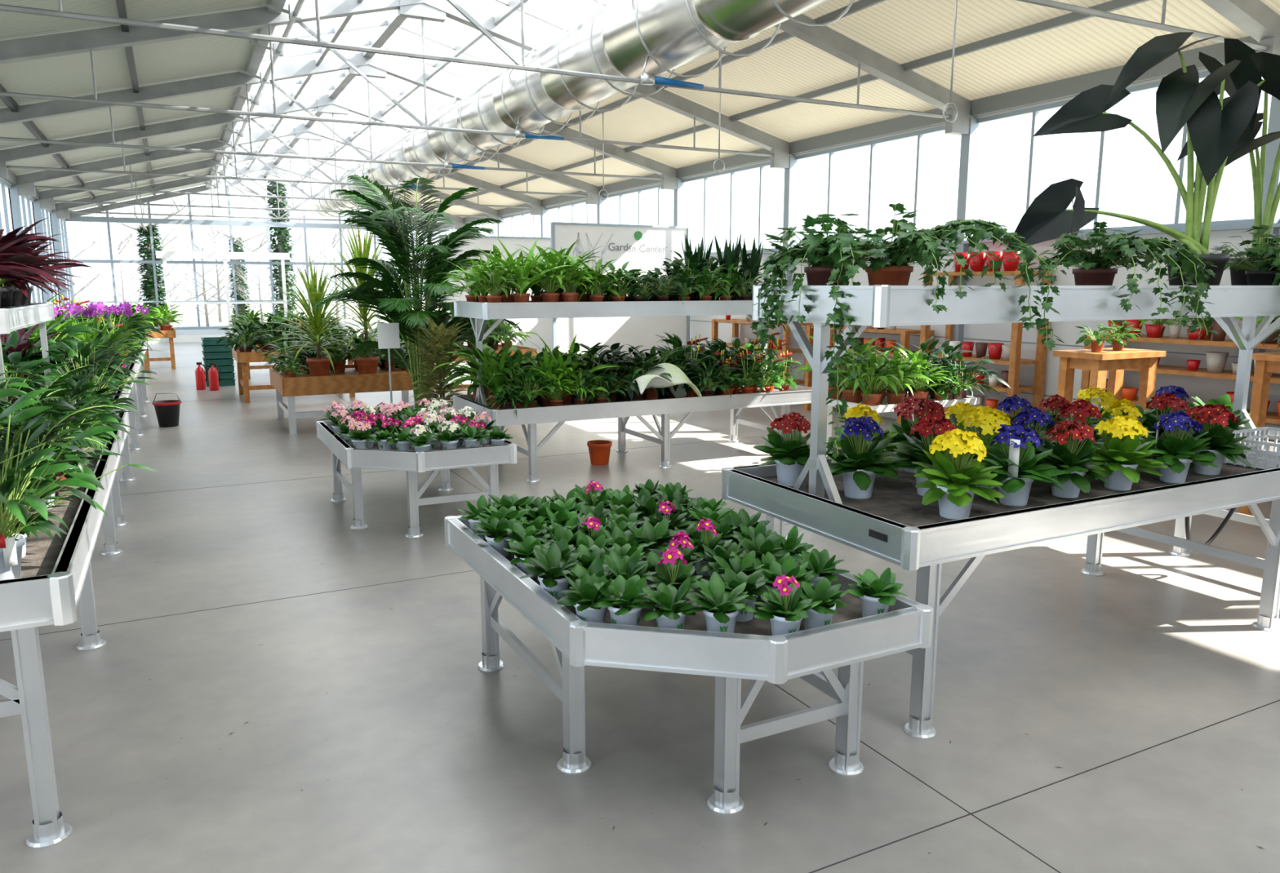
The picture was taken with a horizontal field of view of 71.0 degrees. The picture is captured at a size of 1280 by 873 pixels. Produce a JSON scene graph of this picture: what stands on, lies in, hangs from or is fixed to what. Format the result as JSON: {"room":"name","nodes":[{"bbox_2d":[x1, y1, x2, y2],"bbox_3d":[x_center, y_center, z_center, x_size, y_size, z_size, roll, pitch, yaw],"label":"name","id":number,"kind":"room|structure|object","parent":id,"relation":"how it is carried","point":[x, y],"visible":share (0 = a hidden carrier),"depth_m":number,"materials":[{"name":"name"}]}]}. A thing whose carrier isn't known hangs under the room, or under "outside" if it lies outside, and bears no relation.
{"room":"greenhouse","nodes":[
{"label":"greenhouse","id":0,"kind":"room"},
{"bbox_2d":[0,177,66,219],"bbox_3d":[-7.912,-1.861,10.040,0.170,3.540,32.600,-5,11,-27],"label":"wall","id":1,"kind":"structure","parent":0,"point":[0,178],"depth_m":15.71,"materials":[{"name":"silver metal"}]},
{"bbox_2d":[0,178,13,236],"bbox_3d":[-10.449,-3.046,14.732,0.060,2.520,3.135,-5,11,-27],"label":"window","id":2,"kind":"structure","parent":1,"relation":"in","point":[3,184],"depth_m":15.29,"materials":[{"name":"silver metal"}]},
{"bbox_2d":[20,195,44,302],"bbox_3d":[-11.870,-3.503,17.449,0.060,2.520,3.135,-5,11,-27],"label":"window","id":3,"kind":"structure","parent":1,"relation":"in","point":[28,199],"depth_m":17.95,"materials":[{"name":"silver metal"}]},
{"bbox_2d":[41,208,60,306],"bbox_3d":[-13.290,-3.960,20.167,0.060,2.520,3.135,-5,11,-27],"label":"window","id":4,"kind":"structure","parent":1,"relation":"in","point":[47,211],"depth_m":20.69,"materials":[{"name":"silver metal"}]},
{"bbox_2d":[147,326,377,342],"bbox_3d":[-10.910,-3.073,26.865,10.150,0.350,0.100,-5,11,-27],"label":"wall","id":5,"kind":"structure","parent":0,"point":[178,332],"depth_m":25.87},
{"bbox_2d":[155,251,289,342],"bbox_3d":[-11.944,-4.047,26.024,3.500,2.550,0.120,-5,11,-27],"label":"door","id":6,"kind":"structure","parent":5,"relation":"in","point":[164,255],"depth_m":25.84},
{"bbox_2d":[62,173,440,329],"bbox_3d":[-10.910,-5.271,26.495,10.210,4.808,0.100,-5,11,-27],"label":"window","id":7,"kind":"structure","parent":5,"relation":"in","point":[73,217],"depth_m":25.65,"materials":[{"name":"silver metal"}]},
{"bbox_2d":[0,337,1279,872],"bbox_3d":[-3.441,-0.449,12.614,10.150,0.101,32.600,-5,11,-27],"label":"floor","id":8,"kind":"structure","parent":0,"point":[1152,684],"depth_m":3.44,"materials":[{"name":"concrete"}]},
{"bbox_2d":[0,302,129,848],"bbox_3d":[-2.926,0.218,3.823,1.180,1.502,3.740,-5,11,-27],"label":"bench","id":9,"kind":"object","parent":8,"relation":"on","point":[56,575],"visible":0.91,"depth_m":2.61,"materials":[{"name":"metal"}]},
{"bbox_2d":[0,217,93,308],"bbox_3d":[-3.391,-0.865,4.418,1.127,0.550,2.128,-5,11,-27],"label":"cordyline","id":10,"kind":"object","parent":9,"relation":"on","point":[20,266],"visible":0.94,"depth_m":4.45,"materials":[{"name":"plant"}]},
{"bbox_2d":[0,364,124,518],"bbox_3d":[-2.199,0.054,3.012,0.803,0.564,0.802,6,11,30],"label":"fern","id":11,"kind":"object","parent":9,"relation":"on","point":[46,400],"visible":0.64,"depth_m":3.02,"materials":[{"name":"green plant"}]},
{"bbox_2d":[0,331,158,580],"bbox_3d":[-2.888,-0.169,3.613,1.710,0.804,4.161,-5,11,-27],"label":"houseplants","id":12,"kind":"object","parent":9,"relation":"on","point":[39,491],"visible":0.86,"depth_m":2.78,"materials":[{"name":"green plant"}]},
{"bbox_2d":[99,363,141,527],"bbox_3d":[-4.797,-0.036,7.383,1.110,0.822,3.910,-5,11,-27],"label":"bench","id":13,"kind":"object","parent":8,"relation":"on","point":[127,476],"visible":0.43,"depth_m":7.44,"materials":[{"name":"metal"}]},
{"bbox_2d":[0,287,164,408],"bbox_3d":[-4.748,-0.770,7.139,1.818,0.820,4.445,-5,11,-27],"label":"houseplants","id":14,"kind":"object","parent":13,"relation":"on","point":[23,345],"visible":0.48,"depth_m":6.26,"materials":[{"name":"plant"}]},
{"bbox_2d":[53,302,149,372],"bbox_3d":[-4.888,-0.882,8.195,0.757,0.692,0.910,-5,11,-27],"label":"orchids","id":15,"kind":"object","parent":13,"relation":"on","point":[97,308],"visible":0.56,"depth_m":8.07,"materials":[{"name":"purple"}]},
{"bbox_2d":[125,340,149,436],"bbox_3d":[-6.756,-0.666,11.130,1.110,0.822,4.160,-5,11,-27],"label":"bench","id":16,"kind":"object","parent":8,"relation":"on","point":[141,394],"visible":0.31,"depth_m":11.05,"materials":[{"name":"metal"}]},
{"bbox_2d":[53,295,169,356],"bbox_3d":[-6.720,-1.362,10.980,1.812,0.714,4.586,-5,11,-27],"label":"houseplants","id":17,"kind":"object","parent":16,"relation":"on","point":[138,320],"visible":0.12,"depth_m":10.27,"materials":[{"name":"plant"}]},
{"bbox_2d":[143,328,176,370],"bbox_3d":[-9.453,-1.725,17.642,0.630,0.750,1.130,-5,11,-27],"label":"wooden display table","id":18,"kind":"object","parent":8,"relation":"on","point":[171,335],"visible":0.59,"depth_m":17.22,"materials":[{"name":"orange wood"}]},
{"bbox_2d":[124,301,187,330],"bbox_3d":[-9.481,-2.339,17.541,1.181,0.594,1.526,-5,11,-27],"label":"potted plant","id":19,"kind":"object","parent":18,"relation":"on","point":[155,313],"visible":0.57,"depth_m":17.31,"materials":[{"name":"green plant"}]},
{"bbox_2d":[151,392,182,427],"bbox_3d":[-5.439,-0.312,10.338,0.304,0.385,0.304,-5,11,-27],"label":"bucket","id":20,"kind":"object","parent":8,"relation":"on","point":[167,411],"visible":1,"depth_m":10.26,"materials":[{"name":"black plastic"}]},
{"bbox_2d":[200,337,235,386],"bbox_3d":[-6.889,-1.230,14.668,0.445,0.755,0.630,-5,11,-27],"label":"crates","id":21,"kind":"object","parent":8,"relation":"on","point":[212,353],"visible":0.75,"depth_m":14.43,"materials":[{"name":"plastic"}]},
{"bbox_2d":[231,346,355,403],"bbox_3d":[-5.059,-0.947,13.168,1.580,0.700,1.230,-5,11,-27],"label":"wooden display table","id":22,"kind":"object","parent":8,"relation":"on","point":[242,359],"visible":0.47,"depth_m":12.40,"materials":[{"name":"orange wood"}]},
{"bbox_2d":[212,310,359,352],"bbox_3d":[-5.128,-1.525,12.991,1.982,0.598,1.512,-6,11,-30],"label":"potted plant","id":23,"kind":"object","parent":22,"relation":"on","point":[245,343],"visible":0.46,"depth_m":12.67,"materials":[{"name":"green plant"}]},
{"bbox_2d":[269,364,437,434],"bbox_3d":[-3.418,-0.488,10.681,1.680,0.620,1.430,-5,11,-27],"label":"wooden display table","id":24,"kind":"object","parent":8,"relation":"on","point":[350,381],"visible":0.59,"depth_m":9.98,"materials":[{"name":"orange wood"}]},
{"bbox_2d":[246,253,374,377],"bbox_3d":[-3.652,-1.349,9.986,1.460,1.409,1.410,-5,11,-27],"label":"yucca","id":25,"kind":"object","parent":24,"relation":"on","point":[319,366],"visible":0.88,"depth_m":9.99,"materials":[{"name":"plant"}]},
{"bbox_2d":[253,324,410,377],"bbox_3d":[-3.462,-1.034,10.693,2.141,0.595,1.644,-5,11,-27],"label":"potted plant","id":26,"kind":"object","parent":24,"relation":"on","point":[286,363],"visible":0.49,"depth_m":10.53,"materials":[{"name":"green plant"}]},
{"bbox_2d":[293,222,425,374],"bbox_3d":[-3.122,-1.562,10.117,1.549,1.785,1.608,-2,10,-11],"label":"yucca","id":27,"kind":"object","parent":24,"relation":"on","point":[367,366],"visible":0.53,"depth_m":10.14,"materials":[{"name":"plant"}]},
{"bbox_2d":[377,323,399,404],"bbox_3d":[-2.386,-0.458,8.601,0.280,1.250,0.280,-5,11,-27],"label":"price sign","id":28,"kind":"object","parent":8,"relation":"on","point":[388,333],"visible":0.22,"depth_m":8.51,"materials":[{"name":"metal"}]},
{"bbox_2d":[315,421,517,538],"bbox_3d":[-1.629,0.255,6.379,1.030,0.582,1.660,-5,11,-27],"label":"bench","id":29,"kind":"object","parent":8,"relation":"on","point":[413,462],"visible":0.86,"depth_m":5.79,"materials":[{"name":"metal"}]},
{"bbox_2d":[320,397,513,451],"bbox_3d":[-1.619,-0.087,6.306,1.064,0.229,1.567,-5,11,-27],"label":"potted flowers","id":30,"kind":"object","parent":29,"relation":"on","point":[426,428],"visible":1,"depth_m":6.04,"materials":[{"name":"pink plant"}]},
{"bbox_2d":[311,174,524,408],"bbox_3d":[-2.177,-1.281,9.031,1.993,2.731,1.924,3,10,15],"label":"potted palm","id":31,"kind":"object","parent":8,"relation":"on","point":[390,302],"visible":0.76,"depth_m":8.77,"materials":[{"name":"plant"}]},
{"bbox_2d":[405,315,473,421],"bbox_3d":[-1.855,-0.483,8.472,0.750,1.342,0.736,-1,10,-5],"label":"potted croton","id":32,"kind":"object","parent":8,"relation":"on","point":[437,336],"visible":0.56,"depth_m":8.35,"materials":[{"name":"plant"}]},
{"bbox_2d":[408,344,537,395],"bbox_3d":[-2.531,-0.939,13.121,1.730,0.700,1.230,-5,11,-27],"label":"wooden display table","id":33,"kind":"object","parent":8,"relation":"on","point":[523,349],"visible":0.13,"depth_m":12.83,"materials":[{"name":"orange wood"}]},
{"bbox_2d":[399,314,536,351],"bbox_3d":[-2.564,-1.498,12.959,2.035,0.557,1.856,-5,11,-27],"label":"potted plant","id":34,"kind":"object","parent":33,"relation":"on","point":[493,339],"visible":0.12,"depth_m":12.89,"materials":[{"name":"green plant"}]},
{"bbox_2d":[438,235,552,372],"bbox_3d":[-2.488,-2.521,17.085,2.600,2.505,0.085,-5,11,-27],"label":"board","id":35,"kind":"object","parent":8,"relation":"on","point":[542,327],"visible":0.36,"depth_m":17.05,"materials":[{"name":"silver metal"}]},
{"bbox_2d":[586,440,612,465],"bbox_3d":[-0.367,0.148,8.161,0.229,0.200,0.229,-5,11,-27],"label":"flower pot","id":36,"kind":"object","parent":8,"relation":"on","point":[599,451],"visible":1,"depth_m":8.09,"materials":[{"name":"ceramic"}]},
{"bbox_2d":[453,299,811,482],"bbox_3d":[0.024,-0.513,8.277,3.260,1.467,1.140,-5,11,-27],"label":"bench","id":37,"kind":"object","parent":8,"relation":"on","point":[664,406],"visible":0.65,"depth_m":7.71,"materials":[{"name":"metal"}]},
{"bbox_2d":[438,231,777,305],"bbox_3d":[-0.118,-1.519,8.121,3.486,0.717,1.380,-6,11,-30],"label":"potted plant","id":38,"kind":"object","parent":37,"relation":"on","point":[559,273],"visible":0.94,"depth_m":7.75,"materials":[{"name":"green plant"}]},
{"bbox_2d":[431,328,802,416],"bbox_3d":[-0.119,-0.660,8.245,3.555,0.652,1.577,-5,11,-27],"label":"potted plant","id":39,"kind":"object","parent":37,"relation":"on","point":[560,379],"visible":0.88,"depth_m":7.88,"materials":[{"name":"green plant"}]},
{"bbox_2d":[623,363,702,398],"bbox_3d":[0.198,-0.460,7.897,0.614,0.357,0.360,-5,11,-27],"label":"towel","id":40,"kind":"object","parent":37,"relation":"on","point":[654,379],"visible":0.88,"depth_m":7.88,"materials":[{"name":"fabric"}]},
{"bbox_2d":[0,0,1279,423],"bbox_3d":[-3.785,-2.974,12.866,10.190,4.797,25.040,-5,11,-27],"label":"steel frame structure","id":41,"kind":"object","parent":8,"relation":"on","point":[1254,18],"visible":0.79,"depth_m":11.21,"materials":[{"name":"silver metal"}]},
{"bbox_2d":[0,0,1259,229],"bbox_3d":[-3.438,-4.537,11.920,10.150,1.474,32.615,-5,11,-27],"label":"roof purlins","id":42,"kind":"structure","parent":41,"relation":"attached to","point":[1068,87],"depth_m":11.08,"materials":[{"name":"grey"}]},
{"bbox_2d":[312,0,854,217],"bbox_3d":[-1.800,-4.259,11.588,0.922,1.156,29.420,-5,11,-27],"label":"ventilation duct","id":43,"kind":"object","parent":42,"relation":"hanging from","point":[644,40],"visible":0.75,"depth_m":8.74,"materials":[{"name":"metal"}]},
{"bbox_2d":[444,494,933,814],"bbox_3d":[0.034,0.742,3.422,1.080,0.602,1.830,-5,11,-27],"label":"bench","id":44,"kind":"object","parent":8,"relation":"on","point":[751,652],"visible":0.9,"depth_m":2.79,"materials":[{"name":"metal"}]},
{"bbox_2d":[457,479,906,635],"bbox_3d":[0.039,0.396,3.336,1.116,0.222,1.730,-5,11,-27],"label":"potted primroses","id":45,"kind":"object","parent":44,"relation":"on","point":[600,562],"visible":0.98,"depth_m":3.08,"materials":[{"name":"green plant"}]},
{"bbox_2d":[711,315,813,386],"bbox_3d":[1.706,-1.182,12.900,0.440,1.253,1.870,-5,11,-27],"label":"wooden shelf unit","id":46,"kind":"object","parent":8,"relation":"on","point":[786,335],"visible":0.26,"depth_m":12.44,"materials":[{"name":"orange wood"}]},
{"bbox_2d":[804,324,934,423],"bbox_3d":[2.737,-0.846,10.928,0.440,1.243,1.770,-5,11,-27],"label":"wooden shelf unit","id":47,"kind":"object","parent":8,"relation":"on","point":[904,334],"visible":0.2,"depth_m":10.48,"materials":[{"name":"orange wood"}]},
{"bbox_2d":[826,391,980,457],"bbox_3d":[2.144,0.005,7.567,1.180,0.680,0.730,-5,11,-27],"label":"display table","id":48,"kind":"object","parent":8,"relation":"on","point":[884,407],"visible":0.21,"depth_m":7.36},
{"bbox_2d":[791,335,1010,405],"bbox_3d":[2.132,-0.563,7.527,1.782,0.554,1.365,-4,11,-25],"label":"potted plant","id":49,"kind":"object","parent":48,"relation":"on","point":[918,380],"visible":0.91,"depth_m":7.24,"materials":[{"name":"green plant"}]},
{"bbox_2d":[919,270,1053,416],"bbox_3d":[3.539,-0.838,9.352,0.440,1.750,1.270,-5,11,-27],"label":"wooden shelf unit","id":50,"kind":"object","parent":8,"relation":"on","point":[1011,353],"visible":0.48,"depth_m":8.93,"materials":[{"name":"orange wood"}]},
{"bbox_2d":[720,284,1279,739],"bbox_3d":[2.123,0.099,4.229,3.380,1.602,1.180,-5,11,-27],"label":"bench","id":51,"kind":"object","parent":8,"relation":"on","point":[893,525],"visible":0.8,"depth_m":3.52,"materials":[{"name":"metal"}]},
{"bbox_2d":[753,412,810,486],"bbox_3d":[0.649,0.053,3.887,0.316,0.316,0.306,-4,10,-21],"label":"potted primrose","id":52,"kind":"object","parent":51,"relation":"on","point":[789,451],"visible":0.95,"depth_m":3.86,"materials":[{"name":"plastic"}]},
{"bbox_2d":[750,213,897,459],"bbox_3d":[0.794,-0.436,3.644,0.595,0.934,0.753,-5,11,-27],"label":"ivy","id":53,"kind":"object","parent":51,"relation":"on","point":[820,251],"visible":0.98,"depth_m":3.50,"materials":[{"name":"plant"}]},
{"bbox_2d":[826,416,903,499],"bbox_3d":[0.897,0.083,3.649,0.337,0.336,0.338,3,10,19],"label":"potted primrose","id":54,"kind":"object","parent":51,"relation":"on","point":[859,472],"visible":0.94,"depth_m":3.62,"materials":[{"name":"plant"}]},
{"bbox_2d":[826,403,903,463],"bbox_3d":[0.999,0.021,4.010,0.341,0.338,0.335,5,11,27],"label":"potted primrose","id":55,"kind":"object","parent":51,"relation":"on","point":[860,411],"visible":0.35,"depth_m":3.98,"materials":[{"name":"yellow plant"}]},
{"bbox_2d":[884,395,946,473],"bbox_3d":[1.278,-0.011,4.164,0.372,0.350,0.317,3,10,16],"label":"potted primrose","id":56,"kind":"object","parent":51,"relation":"on","point":[913,406],"visible":0.48,"depth_m":4.13,"materials":[{"name":"red plant"}]},
{"bbox_2d":[888,413,973,496],"bbox_3d":[1.200,0.073,3.705,0.328,0.337,0.337,-8,12,-38],"label":"potted primrose","id":57,"kind":"object","parent":51,"relation":"on","point":[926,426],"visible":0.54,"depth_m":3.67,"materials":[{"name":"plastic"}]},
{"bbox_2d":[831,203,1064,351],"bbox_3d":[1.188,-0.637,3.560,0.906,0.566,0.762,-5,11,-27],"label":"ivy","id":58,"kind":"object","parent":51,"relation":"on","point":[894,269],"visible":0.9,"depth_m":3.39,"materials":[{"name":"plant"}]},
{"bbox_2d":[911,428,1004,519],"bbox_3d":[1.189,0.137,3.334,0.332,0.333,0.342,1,10,4],"label":"potted primrose","id":59,"kind":"object","parent":51,"relation":"on","point":[953,482],"visible":1,"depth_m":3.30,"materials":[{"name":"plant"}]},
{"bbox_2d":[940,402,982,437],"bbox_3d":[1.540,-0.015,4.318,0.316,0.308,0.303,-6,11,-34],"label":"potted primrose","id":60,"kind":"object","parent":51,"relation":"on","point":[960,409],"visible":0.27,"depth_m":4.27,"materials":[{"name":"yellow plant"}]},
{"bbox_2d":[956,405,1010,488],"bbox_3d":[1.470,0.044,3.833,0.361,0.352,0.350,-8,13,-40],"label":"potted primrose","id":61,"kind":"object","parent":51,"relation":"on","point":[984,415],"visible":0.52,"depth_m":3.79,"materials":[{"name":"yellow plant"}]},
{"bbox_2d":[989,395,1048,444],"bbox_3d":[1.859,-0.048,4.465,0.325,0.323,0.326,-9,13,-43],"label":"potted primrose","id":62,"kind":"object","parent":51,"relation":"on","point":[1010,404],"visible":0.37,"depth_m":4.40,"materials":[{"name":"blue plant"}]},
{"bbox_2d":[976,423,1065,506],"bbox_3d":[1.497,0.108,3.538,0.342,0.323,0.339,-2,10,-10],"label":"potted primrose","id":63,"kind":"object","parent":51,"relation":"on","point":[1018,472],"visible":0.97,"depth_m":3.50,"materials":[{"name":"plant"}]},
{"bbox_2d":[995,407,1071,482],"bbox_3d":[1.745,0.031,3.988,0.328,0.326,0.326,-5,11,-26],"label":"potted primrose","id":64,"kind":"object","parent":51,"relation":"on","point":[1034,415],"visible":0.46,"depth_m":3.94,"materials":[{"name":"plant"}]},
{"bbox_2d":[1031,394,1078,435],"bbox_3d":[2.124,-0.066,4.609,0.346,0.310,0.325,9,13,43],"label":"potted primrose","id":65,"kind":"object","parent":51,"relation":"on","point":[1053,403],"visible":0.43,"depth_m":4.55,"materials":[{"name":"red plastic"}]},
{"bbox_2d":[1032,420,1110,498],"bbox_3d":[1.756,0.089,3.669,0.287,0.317,0.336,2,10,14],"label":"potted primrose","id":66,"kind":"object","parent":51,"relation":"on","point":[1074,460],"visible":0.91,"depth_m":3.64,"materials":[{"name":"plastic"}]},
{"bbox_2d":[1049,399,1108,469],"bbox_3d":[2.034,-0.005,4.149,0.359,0.343,0.382,-1,10,-6],"label":"potted primrose","id":67,"kind":"object","parent":51,"relation":"on","point":[1081,409],"visible":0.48,"depth_m":4.09,"materials":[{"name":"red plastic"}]},
{"bbox_2d":[1067,386,1116,426],"bbox_3d":[2.395,-0.101,4.748,0.343,0.335,0.329,9,13,42],"label":"potted primrose","id":68,"kind":"object","parent":51,"relation":"on","point":[1099,398],"visible":0.41,"depth_m":4.67,"materials":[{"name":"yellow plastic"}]},
{"bbox_2d":[1097,398,1156,444],"bbox_3d":[2.271,-0.017,4.269,0.324,0.327,0.330,1,10,7],"label":"potted primrose","id":69,"kind":"object","parent":51,"relation":"on","point":[1117,407],"visible":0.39,"depth_m":4.23,"materials":[{"name":"yellow plant"}]},
{"bbox_2d":[1036,222,1218,341],"bbox_3d":[2.115,-0.694,4.009,0.661,0.534,0.777,-5,11,-27],"label":"ivy","id":70,"kind":"object","parent":51,"relation":"on","point":[1095,270],"visible":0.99,"depth_m":3.90,"materials":[{"name":"plant"}]},
{"bbox_2d":[1088,415,1167,491],"bbox_3d":[2.054,0.065,3.813,0.325,0.317,0.316,5,11,25],"label":"potted primrose","id":71,"kind":"object","parent":51,"relation":"on","point":[1121,460],"visible":0.98,"depth_m":3.76,"materials":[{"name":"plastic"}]},
{"bbox_2d":[1006,32,1279,285],"bbox_3d":[2.487,-1.303,4.321,1.309,1.246,0.563,4,10,22],"label":"plant","id":72,"kind":"object","parent":51,"relation":"on","point":[1213,130],"visible":0.88,"depth_m":4.26,"materials":[{"name":"plant"}]},
{"bbox_2d":[1143,385,1190,416],"bbox_3d":[2.972,-0.132,5.006,0.312,0.310,0.312,-2,10,-11],"label":"potted primrose","id":73,"kind":"object","parent":51,"relation":"on","point":[1178,391],"visible":0.3,"depth_m":4.98,"materials":[{"name":"blue plant"}]},
{"bbox_2d":[1136,392,1201,460],"bbox_3d":[2.572,-0.051,4.435,0.355,0.339,0.378,4,10,23],"label":"potted primrose","id":74,"kind":"object","parent":51,"relation":"on","point":[1161,401],"visible":0.44,"depth_m":4.39,"materials":[{"name":"red plant"}]},
{"bbox_2d":[1140,411,1218,484],"bbox_3d":[2.350,0.046,3.939,0.328,0.312,0.331,-2,10,-14],"label":"potted primrose","id":75,"kind":"object","parent":51,"relation":"on","point":[1180,449],"visible":0.96,"depth_m":3.90,"materials":[{"name":"plant"}]},
{"bbox_2d":[1174,404,1253,475],"bbox_3d":[2.629,0.009,4.117,0.296,0.326,0.346,-4,10,-24],"label":"potted primrose","id":76,"kind":"object","parent":51,"relation":"on","point":[1222,444],"visible":0.86,"depth_m":4.07,"materials":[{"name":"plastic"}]},
{"bbox_2d":[1177,84,1279,285],"bbox_3d":[3.371,-1.367,4.700,0.959,1.247,0.540,4,10,22],"label":"plant","id":77,"kind":"object","parent":51,"relation":"on","point":[1246,143],"visible":0.4,"depth_m":4.74,"materials":[{"name":"plant"}]},
{"bbox_2d":[1208,224,1279,285],"bbox_3d":[3.219,-0.709,4.490,0.671,0.723,0.756,-5,11,-27],"label":"potted plant","id":78,"kind":"object","parent":51,"relation":"on","point":[1268,273],"visible":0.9,"depth_m":4.50,"materials":[{"name":"plant"}]},
{"bbox_2d":[1222,426,1279,471],"bbox_3d":[3.096,0.062,4.367,0.512,0.135,0.372,-5,11,-27],"label":"plastic crate","id":79,"kind":"object","parent":51,"relation":"on","point":[1260,459],"visible":0.55,"depth_m":4.32,"materials":[{"name":"grey"}]},
{"bbox_2d":[1053,347,1166,415],"bbox_3d":[3.354,-0.050,6.508,0.690,1.140,0.390,-5,11,-27],"label":"wooden plant stand","id":80,"kind":"object","parent":8,"relation":"on","point":[1115,362],"visible":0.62,"depth_m":6.38,"materials":[{"name":"orange wood"}]},
{"bbox_2d":[1075,320,1145,352],"bbox_3d":[3.340,-0.722,6.392,0.658,0.224,0.338,-9,13,-42],"label":"potted plant","id":81,"kind":"object","parent":80,"relation":"on","point":[1117,340],"visible":1,"depth_m":6.31,"materials":[{"name":"green plant"}]},
{"bbox_2d":[1080,319,1279,424],"bbox_3d":[4.661,-0.265,7.240,0.440,1.321,2.170,-5,11,-27],"label":"wooden shelf unit","id":82,"kind":"object","parent":8,"relation":"on","point":[1215,361],"visible":0.34,"depth_m":7.24,"materials":[{"name":"orange wood"}]},
{"bbox_2d":[1238,351,1279,515],"bbox_3d":[4.509,0.005,6.180,0.540,1.140,0.440,-5,11,-27],"label":"wooden plant stand","id":83,"kind":"object","parent":8,"relation":"on","point":[1266,363],"visible":0.46,"depth_m":6.14,"materials":[{"name":"orange wood"}]},
{"bbox_2d":[0,0,1279,222],"bbox_3d":[-3.508,-4.582,11.884,10.500,1.385,32.600,-5,11,-27],"label":"ceiling","id":84,"kind":"structure","parent":0,"point":[900,31],"depth_m":10.35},
{"bbox_2d":[204,0,311,193],"bbox_3d":[-4.685,-4.632,11.261,0.578,0.382,32.200,-5,11,-27],"label":"beam","id":85,"kind":"structure","parent":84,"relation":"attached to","point":[294,11],"depth_m":11.31,"materials":[{"name":"metal"}]},
{"bbox_2d":[440,68,1279,428],"bbox_3d":[1.030,-2.625,14.585,0.170,3.540,32.600,-5,11,-27],"label":"wall","id":86,"kind":"structure","parent":0,"point":[1206,389],"depth_m":8.90,"materials":[{"name":"silver metal"}]},
{"bbox_2d":[550,222,690,361],"bbox_3d":[-0.271,-2.077,14.326,2.430,2.545,0.085,-5,11,-27],"label":"sign board","id":87,"kind":"object","parent":86,"relation":"attached to","point":[643,246],"visible":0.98,"depth_m":14.23,"materials":[{"name":"white plastic"}]},
{"bbox_2d":[603,184,661,226],"bbox_3d":[-0.007,-3.927,16.506,0.060,1.370,3.135,-5,11,-27],"label":"window","id":88,"kind":"structure","parent":86,"relation":"in","point":[639,191],"depth_m":16.45,"materials":[{"name":"silver metal"}]},
{"bbox_2d":[682,161,779,255],"bbox_3d":[1.413,-3.470,13.788,0.060,1.370,3.135,-5,11,-27],"label":"window","id":89,"kind":"structure","parent":86,"relation":"in","point":[762,166],"depth_m":13.75,"materials":[{"name":"silver metal"}]},
{"bbox_2d":[795,125,955,247],"bbox_3d":[2.845,-3.009,11.049,0.060,1.370,3.185,-5,11,-27],"label":"window","id":90,"kind":"structure","parent":86,"relation":"in","point":[920,134],"depth_m":10.98,"materials":[{"name":"silver metal"}]},
{"bbox_2d":[970,71,1253,239],"bbox_3d":[4.277,-2.549,8.310,0.060,1.370,3.135,-5,11,-27],"label":"window","id":91,"kind":"structure","parent":86,"relation":"in","point":[1178,224],"depth_m":8.30,"materials":[{"name":"silver metal"}]},
{"bbox_2d":[1184,507,1236,552],"bbox_3d":[3.090,0.386,4.931,0.671,0.514,0.222,-5,11,-27],"label":"garden hose","id":92,"kind":"object","parent":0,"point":[1231,512],"visible":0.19,"depth_m":4.99,"materials":[{"name":"black rubber"}]},
{"label":"outside","id":93,"kind":"structure","parent":0,"visible":0},
{"bbox_2d":[31,298,437,327],"bbox_3d":[-20.618,-4.859,39.743,160.000,0.100,160.000,-5,11,-27],"label":"ground","id":94,"kind":"structure","parent":93,"point":[191,313],"depth_m":60.05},
{"bbox_2d":[20,203,120,306],"bbox_3d":[-21.286,-6.484,33.741,3.315,5.250,2.582,-3,10,-17],"label":"bare tree","id":95,"kind":"object","parent":94,"relation":"on","point":[75,294],"visible":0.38,"depth_m":33.54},
{"bbox_2d":[84,216,146,304],"bbox_3d":[-21.528,-6.882,37.644,2.277,4.725,2.984,2,10,12],"label":"bare tree","id":96,"kind":"object","parent":94,"relation":"on","point":[123,295],"visible":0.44,"depth_m":37.66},
{"bbox_2d":[84,186,253,327],"bbox_3d":[-17.695,-6.322,31.862,5.854,5.569,4.680,4,10,21],"label":"tree","id":97,"kind":"object","parent":94,"relation":"on","point":[148,288],"visible":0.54,"depth_m":31.87,"materials":[{"name":"green plant"}]},
{"bbox_2d":[164,225,236,326],"bbox_3d":[-17.441,-6.290,35.657,2.024,4.200,2.652,7,12,36],"label":"bare tree","id":98,"kind":"object","parent":94,"relation":"on","point":[206,313],"visible":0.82,"depth_m":35.55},
{"bbox_2d":[178,198,256,322],"bbox_3d":[-20.127,-8.222,42.536,3.646,5.775,2.783,-2,10,-11],"label":"bare tree","id":99,"kind":"object","parent":94,"relation":"on","point":[220,310],"visible":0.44,"depth_m":42.69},
{"bbox_2d":[161,199,302,324],"bbox_3d":[-17.594,-7.663,39.840,5.204,5.569,4.160,1,10,3],"label":"tree","id":100,"kind":"object","parent":94,"relation":"on","point":[240,307],"visible":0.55,"depth_m":39.56,"materials":[{"name":"green plant"}]},
{"bbox_2d":[228,229,278,322],"bbox_3d":[-16.425,-6.742,38.344,2.024,4.200,2.652,3,10,18],"label":"bare tree","id":101,"kind":"object","parent":94,"relation":"on","point":[260,306],"visible":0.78,"depth_m":38.19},
{"bbox_2d":[231,173,339,323],"bbox_3d":[-14.285,-8.803,35.224,5.854,9.468,4.680,-8,12,-40],"label":"tree","id":102,"kind":"object","parent":94,"relation":"on","point":[281,246],"visible":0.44,"depth_m":35.59,"materials":[{"name":"green plant"}]},
{"bbox_2d":[297,207,370,324],"bbox_3d":[-13.220,-7.459,39.538,2.530,5.250,3.315,5,11,25],"label":"bare tree","id":103,"kind":"object","parent":94,"relation":"on","point":[342,231],"visible":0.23,"depth_m":39.52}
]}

